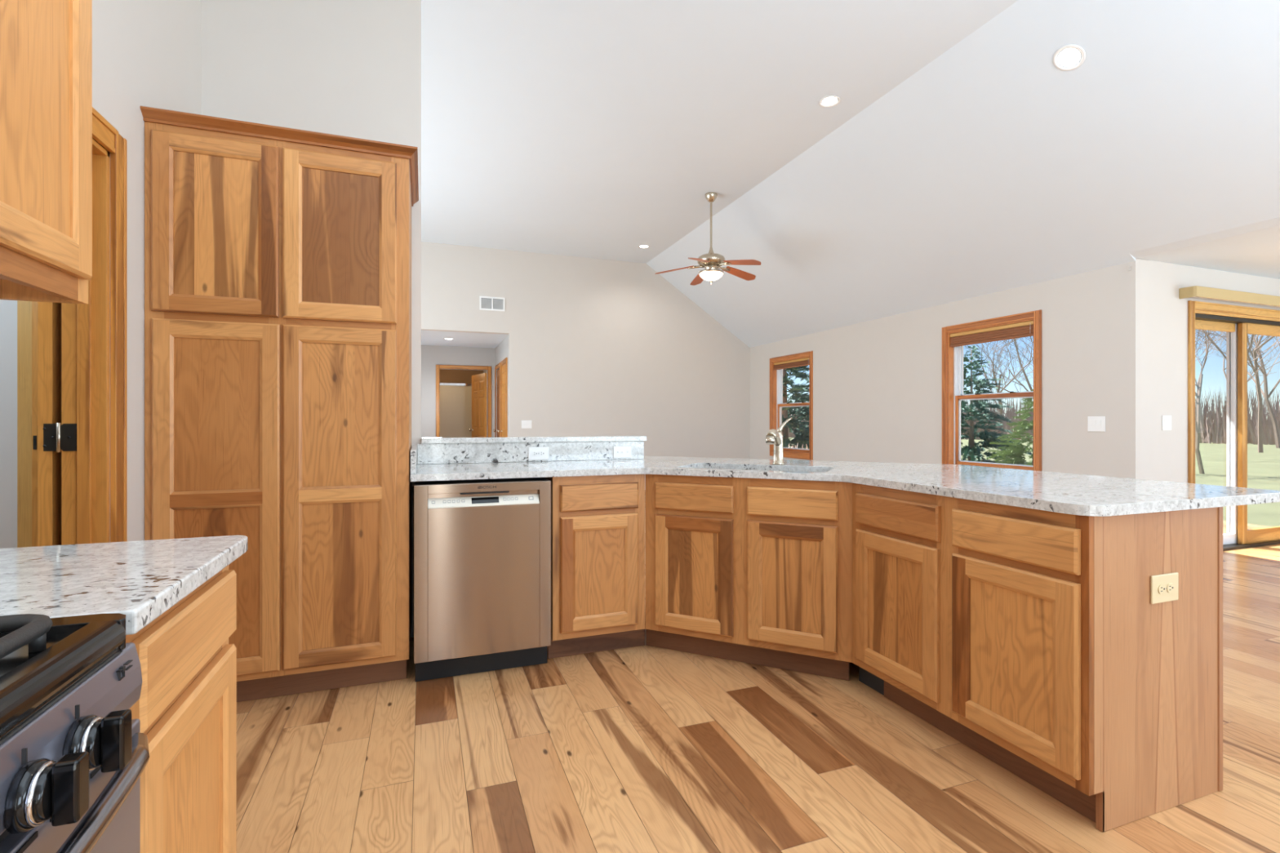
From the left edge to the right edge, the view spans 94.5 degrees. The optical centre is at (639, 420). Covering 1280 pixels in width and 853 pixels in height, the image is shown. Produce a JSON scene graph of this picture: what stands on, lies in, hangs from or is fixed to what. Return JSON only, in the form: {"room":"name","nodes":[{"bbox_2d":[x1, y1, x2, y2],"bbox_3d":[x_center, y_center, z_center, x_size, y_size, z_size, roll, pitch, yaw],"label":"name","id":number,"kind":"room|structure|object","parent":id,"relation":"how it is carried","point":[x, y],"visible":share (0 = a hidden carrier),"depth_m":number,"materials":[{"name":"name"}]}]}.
{"room":"kitchen","nodes":[
{"label":"kitchen","id":0,"kind":"room"},
{"bbox_2d":[92,0,200,542],"bbox_3d":[-1.046,-0.731,-0.197,0.120,3.750,6.350,0,0,-20],"label":"wall","id":1,"kind":"structure","parent":0,"point":[147,53],"depth_m":2.17,"materials":[{"name":"beige paint"}]},
{"bbox_2d":[0,0,92,304],"bbox_3d":[-1.238,-0.764,0.990,0.324,1.024,0.510,0,0,-20],"label":"upper cabinet","id":2,"kind":"object","parent":1,"relation":"attached to","point":[46,46],"visible":1,"depth_m":1.13,"materials":[{"name":"brown wood"}]},
{"bbox_2d":[37,301,76,546],"bbox_3d":[-2.114,0.126,2.290,0.167,2.020,0.876,0,0,-31],"label":"open door","id":3,"kind":"structure","parent":1,"relation":"in","point":[53,437],"depth_m":1.93,"materials":[{"name":"brown wood"}]},
{"bbox_2d":[61,137,110,545],"bbox_3d":[-1.691,0.121,1.564,0.120,2.046,0.863,0,0,-20],"label":"door","id":4,"kind":"structure","parent":1,"relation":"attached to","point":[85,328],"depth_m":1.95,"materials":[{"name":"brown wood"}]},
{"bbox_2d":[92,106,127,542],"bbox_3d":[-1.627,0.080,1.587,0.020,2.129,1.024,0,0,-20],"label":"trim","id":5,"kind":"structure","parent":1,"relation":"attached to","point":[106,135],"depth_m":2.01,"materials":[{"name":"brown wood"}]},
{"bbox_2d":[0,0,643,637],"bbox_3d":[-1.996,-0.731,2.900,4.245,3.750,0.120,0,0,-20],"label":"wall","id":6,"kind":"structure","parent":0,"point":[344,68],"depth_m":2.97,"materials":[{"name":"beige paint"}]},
{"bbox_2d":[17,300,37,547],"bbox_3d":[-2.662,0.094,2.578,0.078,2.100,0.031,0,0,-20],"label":"trim","id":7,"kind":"structure","parent":6,"relation":"attached to","point":[27,311],"depth_m":2.57,"materials":[{"name":"brown wood"}]},
{"bbox_2d":[32,435,36,449],"bbox_3d":[-2.630,0.094,2.571,0.012,0.060,0.003,0,0,-20],"label":"strike plate","id":8,"kind":"object","parent":7,"relation":"attached to","point":[34,437],"visible":1,"depth_m":2.57,"materials":[{"name":"brown metal"}]},
{"bbox_2d":[417,440,644,464],"bbox_3d":[-0.578,0.175,3.346,1.275,0.108,0.018,0,0,-20],"label":"backsplash","id":9,"kind":"structure","parent":6,"relation":"attached to","point":[442,453],"depth_m":3.29,"materials":[{"name":"white stone"}]},
{"bbox_2d":[528,446,548,460],"bbox_3d":[-0.571,0.184,3.334,0.116,0.074,0.009,0,0,-20],"label":"outlet","id":10,"kind":"object","parent":9,"relation":"attached to","point":[541,453],"visible":1,"depth_m":3.33,"materials":[{"name":"white plastic"}]},
{"bbox_2d":[532,451,537,456],"bbox_3d":[-0.588,0.184,3.325,0.033,0.026,0.003,0,0,-20],"label":"receptacle","id":11,"kind":"object","parent":10,"relation":"attached to","point":[534,453],"depth_m":3.32,"materials":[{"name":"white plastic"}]},
{"bbox_2d":[539,451,545,455],"bbox_3d":[-0.552,0.184,3.338,0.033,0.026,0.003,0,0,-20],"label":"receptacle","id":12,"kind":"object","parent":10,"relation":"attached to","point":[541,453],"depth_m":3.34,"materials":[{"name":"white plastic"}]},
{"bbox_2d":[613,445,631,458],"bbox_3d":[-0.103,0.185,3.503,0.114,0.072,0.014,0,0,-20],"label":"light switch","id":13,"kind":"object","parent":9,"relation":"attached to","point":[619,451],"visible":1,"depth_m":3.50,"materials":[{"name":"white plastic"}]},
{"bbox_2d":[421,435,646,444],"bbox_3d":[-0.588,0.106,3.420,1.268,0.030,0.192,0,0,-20],"label":"granite ledge","id":14,"kind":"object","parent":6,"relation":"on","point":[629,437],"visible":1,"depth_m":3.33,"materials":[{"name":"white stone"}]},
{"bbox_2d":[421,345,495,437],"bbox_3d":[-3.421,-0.096,10.632,1.585,2.480,0.120,0,0,-20],"label":"wall","id":15,"kind":"structure","parent":0,"point":[432,356],"depth_m":10.51,"materials":[{"name":"paint"}]},
{"bbox_2d":[435,364,491,437],"bbox_3d":[-3.170,0.072,10.652,0.960,2.143,0.020,0,0,-20],"label":"trim","id":16,"kind":"structure","parent":15,"relation":"attached to","point":[437,366],"depth_m":10.63,"materials":[{"name":"brown wood"}]},
{"bbox_2d":[469,373,486,436],"bbox_3d":[-3.058,0.126,11.234,0.167,2.020,0.800,0,0,-33],"label":"bathroom door","id":17,"kind":"structure","parent":15,"relation":"in","point":[478,381],"depth_m":11.17,"materials":[{"name":"brown wood"}]},
{"bbox_2d":[440,368,483,383],"bbox_3d":[-4.209,-0.096,12.782,1.585,2.480,0.100,0,0,-20],"label":"wall","id":18,"kind":"structure","parent":0,"point":[446,375],"depth_m":12.82,"materials":[{"name":"paint"}]},
{"bbox_2d":[483,334,508,436],"bbox_3d":[-2.683,-0.096,11.094,0.120,2.480,4.120,0,0,-20],"label":"wall","id":19,"kind":"structure","parent":0,"point":[502,348],"depth_m":9.75,"materials":[{"name":"paint"}]},
{"bbox_2d":[493,368,499,436],"bbox_3d":[-2.467,0.111,10.417,0.167,2.050,0.654,0,0,-20],"label":"bedroom door","id":20,"kind":"structure","parent":19,"relation":"in","point":[498,370],"depth_m":10.60,"materials":[{"name":"brown wood"}]},
{"bbox_2d":[494,362,500,436],"bbox_3d":[-2.503,0.075,10.404,0.020,2.138,0.792,0,0,-20],"label":"trim","id":21,"kind":"structure","parent":19,"relation":"attached to","point":[498,365],"depth_m":10.71,"materials":[{"name":"brown wood"}]},
{"bbox_2d":[497,363,506,436],"bbox_3d":[-2.194,0.111,9.612,0.167,2.050,0.634,0,0,-20],"label":"closet door","id":22,"kind":"structure","parent":19,"relation":"in","point":[503,431],"depth_m":9.68,"materials":[{"name":"brown wood"}]},
{"bbox_2d":[500,357,507,436],"bbox_3d":[-2.210,0.075,9.606,0.020,2.138,0.772,0,0,-20],"label":"trim","id":23,"kind":"structure","parent":19,"relation":"attached to","point":[505,360],"depth_m":9.24,"materials":[{"name":"brown wood"}]},
{"bbox_2d":[421,241,749,458],"bbox_3d":[-2.034,-0.731,9.074,8.420,3.750,0.120,0,0,-20],"label":"wall","id":24,"kind":"structure","parent":0,"point":[597,347],"depth_m":9.53,"materials":[{"name":"beige paint"}]},
{"bbox_2d":[479,296,505,311],"bbox_3d":[-2.230,-1.769,8.931,0.372,0.208,0.012,0,0,-20],"label":"air vent","id":25,"kind":"object","parent":24,"relation":"in","point":[486,303],"visible":1,"depth_m":8.93,"materials":[{"name":"white plastic"}]},
{"bbox_2d":[521,420,532,428],"bbox_3d":[-1.746,0.056,9.110,0.160,0.125,0.010,0,0,-20],"label":"light switch","id":26,"kind":"object","parent":24,"relation":"attached to","point":[525,424],"visible":1,"depth_m":9.11,"materials":[{"name":"white plastic"}]},
{"bbox_2d":[236,520,1279,852],"bbox_3d":[0.841,1.147,5.846,11.600,0.006,16.400,0,0,-20],"label":"floor","id":27,"kind":"structure","parent":0,"point":[645,748],"depth_m":1.94,"materials":[{"name":"brown wood"}]},
{"bbox_2d":[0,613,149,852],"bbox_3d":[-0.758,0.674,0.258,0.694,0.937,0.760,0,0,-20],"label":"gas range","id":28,"kind":"object","parent":27,"relation":"on","point":[73,754],"visible":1,"depth_m":0.57,"materials":[{"name":"metal"}]},
{"bbox_2d":[0,613,126,745],"bbox_3d":[-0.780,0.247,0.250,0.647,0.038,0.760,0,0,-20],"label":"cooktop","id":29,"kind":"object","parent":28,"relation":"in","point":[41,676],"depth_m":0.58,"materials":[{"name":"black metal"}]},
{"bbox_2d":[126,565,236,852],"bbox_3d":[-1.006,0.702,0.842,0.630,0.880,0.472,0,0,-20],"label":"base cabinet","id":30,"kind":"object","parent":27,"relation":"on","point":[185,708],"visible":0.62,"depth_m":0.94,"materials":[{"name":"brown wood"}]},
{"bbox_2d":[0,535,248,635],"bbox_3d":[-1.010,0.245,0.848,0.657,0.030,0.514,0,0,-20],"label":"countertop","id":31,"kind":"structure","parent":30,"relation":"on","point":[140,580],"depth_m":0.88,"materials":[{"name":"white stone"}]},
{"bbox_2d":[140,106,418,702],"bbox_3d":[-1.518,-0.015,2.666,0.970,2.316,0.639,0,0,-20],"label":"pantry cabinet","id":32,"kind":"object","parent":27,"relation":"on","point":[277,260],"visible":0.92,"depth_m":2.38,"materials":[{"name":"brown wood"}]},
{"bbox_2d":[440,382,471,437],"bbox_3d":[-4.023,0.169,12.515,1.050,1.950,0.470,0,0,-20],"label":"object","id":33,"kind":"object","parent":27,"relation":"on","point":[455,398],"visible":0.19,"depth_m":12.36,"materials":[{"name":"beige paint"}]},
{"bbox_2d":[413,477,551,681],"bbox_3d":[-0.790,0.709,2.905,0.590,0.866,0.601,0,0,-20],"label":"dishwasher","id":34,"kind":"object","parent":27,"relation":"on","point":[482,547],"visible":1,"depth_m":2.62,"materials":[{"name":"metal"}]},
{"bbox_2d":[543,474,644,658],"bbox_3d":[-0.277,0.702,3.115,0.498,0.880,0.600,0,0,-20],"label":"base cabinet","id":35,"kind":"object","parent":27,"relation":"on","point":[597,522],"visible":0.83,"depth_m":2.84,"materials":[{"name":"brown wood"}]},
{"bbox_2d":[644,474,852,680],"bbox_3d":[0.547,0.702,2.939,0.999,0.880,0.500,0,0,25],"label":"base cabinet","id":36,"kind":"object","parent":27,"relation":"on","point":[758,571],"visible":0.93,"depth_m":2.71,"materials":[{"name":"brown wood"}]},
{"bbox_2d":[410,456,1279,516],"bbox_3d":[0.566,0.245,2.777,3.508,0.030,1.638,0,0,22],"label":"countertop","id":37,"kind":"structure","parent":36,"relation":"on","point":[1082,495],"depth_m":2.39,"materials":[{"name":"white stone"}]},
{"bbox_2d":[410,444,417,474],"bbox_3d":[-1.082,0.178,2.834,0.022,0.104,0.596,0,0,-20],"label":"side splash","id":38,"kind":"object","parent":37,"relation":"on","point":[414,449],"visible":1,"depth_m":2.56,"materials":[{"name":"white stone"}]},
{"bbox_2d":[765,417,792,464],"bbox_3d":[0.700,0.105,3.055,0.084,0.250,0.290,0,0,34],"label":"kitchen faucet","id":39,"kind":"object","parent":37,"relation":"on","point":[774,437],"visible":1,"depth_m":3.10,"materials":[{"name":"silver metal"}]},
{"bbox_2d":[852,483,964,744],"bbox_3d":[1.246,0.702,2.415,0.610,0.880,0.542,0,0,-20],"label":"base cabinet","id":40,"kind":"object","parent":27,"relation":"on","point":[900,536],"visible":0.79,"depth_m":2.25,"materials":[{"name":"brown wood"}]},
{"bbox_2d":[946,496,1222,832],"bbox_3d":[1.428,0.702,1.942,0.627,0.880,0.471,0,0,-20],"label":"base cabinet","id":41,"kind":"object","parent":27,"relation":"on","point":[1020,580],"depth_m":1.75,"materials":[{"name":"brown wood"}]},
{"bbox_2d":[1150,572,1178,604],"bbox_3d":[1.534,0.489,1.728,0.122,0.082,0.009,0,0,-20],"label":"outlet","id":42,"kind":"object","parent":41,"relation":"attached to","point":[1164,588],"visible":1,"depth_m":1.72,"materials":[{"name":"beige plastic"}]},
{"bbox_2d":[1158,584,1166,594],"bbox_3d":[1.517,0.489,1.719,0.033,0.026,0.003,0,0,-20],"label":"receptacle","id":43,"kind":"object","parent":42,"relation":"attached to","point":[1162,588],"depth_m":1.72,"materials":[{"name":"beige plastic"}]},
{"bbox_2d":[1166,582,1174,592],"bbox_3d":[1.554,0.489,1.732,0.033,0.026,0.003,0,0,-20],"label":"receptacle","id":44,"kind":"object","parent":42,"relation":"attached to","point":[1170,586],"depth_m":1.73,"materials":[{"name":"beige plastic"}]},
{"bbox_2d":[421,0,1279,347],"bbox_3d":[0.842,-1.951,5.846,11.600,1.310,16.400,0,0,-20],"label":"ceiling","id":45,"kind":"structure","parent":0,"point":[954,160],"depth_m":4.70,"materials":[{"name":"paint"}]},
{"bbox_2d":[638,244,649,248],"bbox_3d":[0.059,-2.616,8.832,0.170,0.034,0.170,0,0,-20],"label":"recessed light","id":46,"kind":"object","parent":45,"relation":"in","point":[641,246],"visible":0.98,"depth_m":8.83,"materials":[{"name":"white plastic"}]},
{"bbox_2d":[654,191,760,285],"bbox_3d":[0.832,-2.087,6.840,1.223,1.037,1.217,0,0,-20],"label":"ceiling fan","id":47,"kind":"object","parent":45,"relation":"hanging from","point":[711,261],"visible":1,"depth_m":6.74,"materials":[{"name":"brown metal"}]},
{"bbox_2d":[818,95,840,106],"bbox_3d":[1.545,-2.616,4.818,0.170,0.034,0.170,0,0,-20],"label":"recessed light","id":48,"kind":"object","parent":45,"relation":"in","point":[829,100],"visible":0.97,"depth_m":4.81,"materials":[{"name":"white plastic"}]},
{"bbox_2d":[1053,44,1085,71],"bbox_3d":[2.745,-2.329,3.784,0.151,0.116,0.179,0,0,-25],"label":"recessed light","id":49,"kind":"object","parent":45,"relation":"in","point":[1068,57],"visible":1,"depth_m":3.78,"materials":[{"name":"white plastic"}]},
{"bbox_2d":[749,258,1148,479],"bbox_3d":[3.033,-0.086,7.713,0.160,2.460,6.160,0,0,-20],"label":"wall","id":50,"kind":"structure","parent":0,"point":[877,383],"depth_m":6.06,"materials":[{"name":"beige paint"}]},
{"bbox_2d":[769,351,813,460],"bbox_3d":[2.442,-0.229,9.331,0.198,1.621,1.147,0,0,-20],"label":"window","id":51,"kind":"structure","parent":50,"relation":"in","point":[776,404],"depth_m":9.50,"materials":[{"name":"brown wood"}]},
{"bbox_2d":[773,357,808,369],"bbox_3d":[2.391,-0.893,9.312,0.049,0.120,0.975,0,0,-20],"label":"window shade","id":52,"kind":"object","parent":51,"relation":"attached to","point":[802,362],"visible":0.84,"depth_m":9.28,"materials":[{"name":"brown wood"}]},
{"bbox_2d":[942,309,1041,471],"bbox_3d":[3.634,-0.229,6.075,0.198,1.621,1.122,0,0,-20],"label":"window","id":53,"kind":"structure","parent":50,"relation":"in","point":[953,394],"depth_m":6.37,"materials":[{"name":"brown wood"}]},
{"bbox_2d":[950,320,1033,346],"bbox_3d":[3.583,-0.882,6.056,0.049,0.142,0.950,0,0,-20],"label":"window shade","id":54,"kind":"object","parent":53,"relation":"attached to","point":[1025,329],"visible":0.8,"depth_m":6.00,"materials":[{"name":"brown wood"}]},
{"bbox_2d":[1087,416,1105,431],"bbox_3d":[3.910,0.027,5.068,0.010,0.132,0.142,0,0,-20],"label":"light switch","id":55,"kind":"object","parent":50,"relation":"attached to","point":[1095,424],"visible":1,"depth_m":5.07,"materials":[{"name":"white plastic"}]},
{"bbox_2d":[1135,257,1279,483],"bbox_3d":[5.558,-0.106,5.443,3.020,2.500,0.160,0,0,-20],"label":"wall","id":56,"kind":"structure","parent":0,"point":[1167,313],"depth_m":4.95,"materials":[{"name":"beige paint"}]},
{"bbox_2d":[1161,415,1171,430],"bbox_3d":[4.387,0.017,4.923,0.118,0.125,0.010,0,0,-20],"label":"light switch","id":57,"kind":"object","parent":56,"relation":"attached to","point":[1166,420],"visible":1,"depth_m":4.92,"materials":[{"name":"white plastic"}]},
{"bbox_2d":[1178,285,1279,307],"bbox_3d":[5.676,-1.072,5.338,2.370,0.088,0.118,0,0,-20],"label":"blind valance","id":58,"kind":"object","parent":56,"relation":"attached to","point":[1197,291],"visible":1,"depth_m":5.05,"materials":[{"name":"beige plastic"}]},
{"bbox_2d":[1187,300,1279,551],"bbox_3d":[5.580,0.060,5.440,2.020,2.167,0.180,0,0,-20],"label":"door","id":59,"kind":"structure","parent":56,"relation":"in","point":[1237,326],"depth_m":5.37,"materials":[{"name":"brown wood"}]},
{"label":"outside","id":60,"kind":"structure","parent":0,"visible":0},
{"bbox_2d":[788,437,1279,527],"bbox_3d":[5.490,1.494,28.633,150.000,0.001,130.000,0,0,-20],"label":"ground","id":61,"kind":"structure","parent":60,"point":[1263,468],"depth_m":17.78,"materials":[{"name":"green plant"}]},
{"bbox_2d":[782,365,808,448],"bbox_3d":[3.528,-0.896,14.269,3.406,5.011,3.520,0,0,-18],"label":"spruce tree","id":62,"kind":"object","parent":61,"relation":"on","point":[801,431],"visible":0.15,"depth_m":14.03,"materials":[{"name":"green plant"}]},
{"bbox_2d":[788,444,808,448],"bbox_3d":[3.069,0.973,11.815,0.939,1.046,1.116,0,0,-20],"label":"ornamental grass","id":63,"kind":"object","parent":61,"relation":"on","point":[792,446],"depth_m":11.61,"materials":[{"name":"beige plant"}]},
{"bbox_2d":[960,344,1032,462],"bbox_3d":[12.261,-0.474,21.861,3.656,4.667,4.156,0,0,-26],"label":"spruce tree","id":64,"kind":"object","parent":61,"relation":"on","point":[970,451],"visible":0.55,"depth_m":21.57,"materials":[{"name":"green plant"}]},
{"bbox_2d":[963,336,1033,434],"bbox_3d":[15.321,-1.955,25.723,4.232,6.902,5.439,0,0,21],"label":"bare tree","id":65,"kind":"object","parent":61,"relation":"on","point":[993,372],"visible":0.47,"depth_m":25.42,"materials":[{"name":"brown plant"}]},
{"bbox_2d":[967,337,1033,402],"bbox_3d":[23.875,-4.344,35.017,8.724,11.733,8.497,0,0,-20],"label":"bare tree","id":66,"kind":"object","parent":61,"relation":"on","point":[1020,384],"visible":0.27,"depth_m":35.16,"materials":[{"name":"brown plant"}]},
{"bbox_2d":[986,388,1033,465],"bbox_3d":[12.297,0.305,18.173,2.391,2.690,2.644,0,0,-20],"label":"spruce tree","id":67,"kind":"object","parent":61,"relation":"on","point":[1018,451],"visible":0.47,"depth_m":18.48,"materials":[{"name":"green plant"}]},
{"bbox_2d":[1016,337,1033,362],"bbox_3d":[29.357,-4.111,43.857,7.376,11.232,7.325,0,0,-20],"label":"bare tree","id":68,"kind":"object","parent":61,"relation":"on","point":[1025,337],"visible":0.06,"depth_m":43.81,"materials":[{"name":"brown plant"}]},
{"bbox_2d":[787,387,1279,444],"bbox_3d":[27.306,-0.481,51.186,53.633,3.950,17.269,0,0,28],"label":"trees","id":69,"kind":"object","parent":61,"relation":"on","point":[1212,429],"visible":0.09,"depth_m":39.78,"materials":[{"name":"grey plant"}]},
{"bbox_2d":[1195,329,1226,474],"bbox_3d":[15.390,-1.415,17.199,5.041,5.836,3.584,0,0,14],"label":"bare tree","id":70,"kind":"object","parent":61,"relation":"on","point":[1198,384],"visible":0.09,"depth_m":16.69,"materials":[{"name":"brown plant"}]},
{"bbox_2d":[1195,328,1279,448],"bbox_3d":[35.005,-4.845,33.735,8.670,12.701,11.496,0,0,-20],"label":"bare tree","id":71,"kind":"object","parent":61,"relation":"on","point":[1266,395],"visible":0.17,"depth_m":32.74,"materials":[{"name":"brown plant"}]},
{"bbox_2d":[1195,330,1279,453],"bbox_3d":[28.561,-4.170,26.732,10.140,11.339,7.275,0,0,44],"label":"bare tree","id":72,"kind":"object","parent":61,"relation":"on","point":[1255,369],"visible":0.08,"depth_m":27.69,"materials":[{"name":"brown plant"}]},
{"bbox_2d":[1195,329,1279,382],"bbox_3d":[21.941,-3.187,21.773,6.833,9.398,4.809,0,0,-33],"label":"bare tree","id":73,"kind":"object","parent":61,"relation":"on","point":[1251,340],"visible":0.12,"depth_m":22.16,"materials":[{"name":"brown plant"}]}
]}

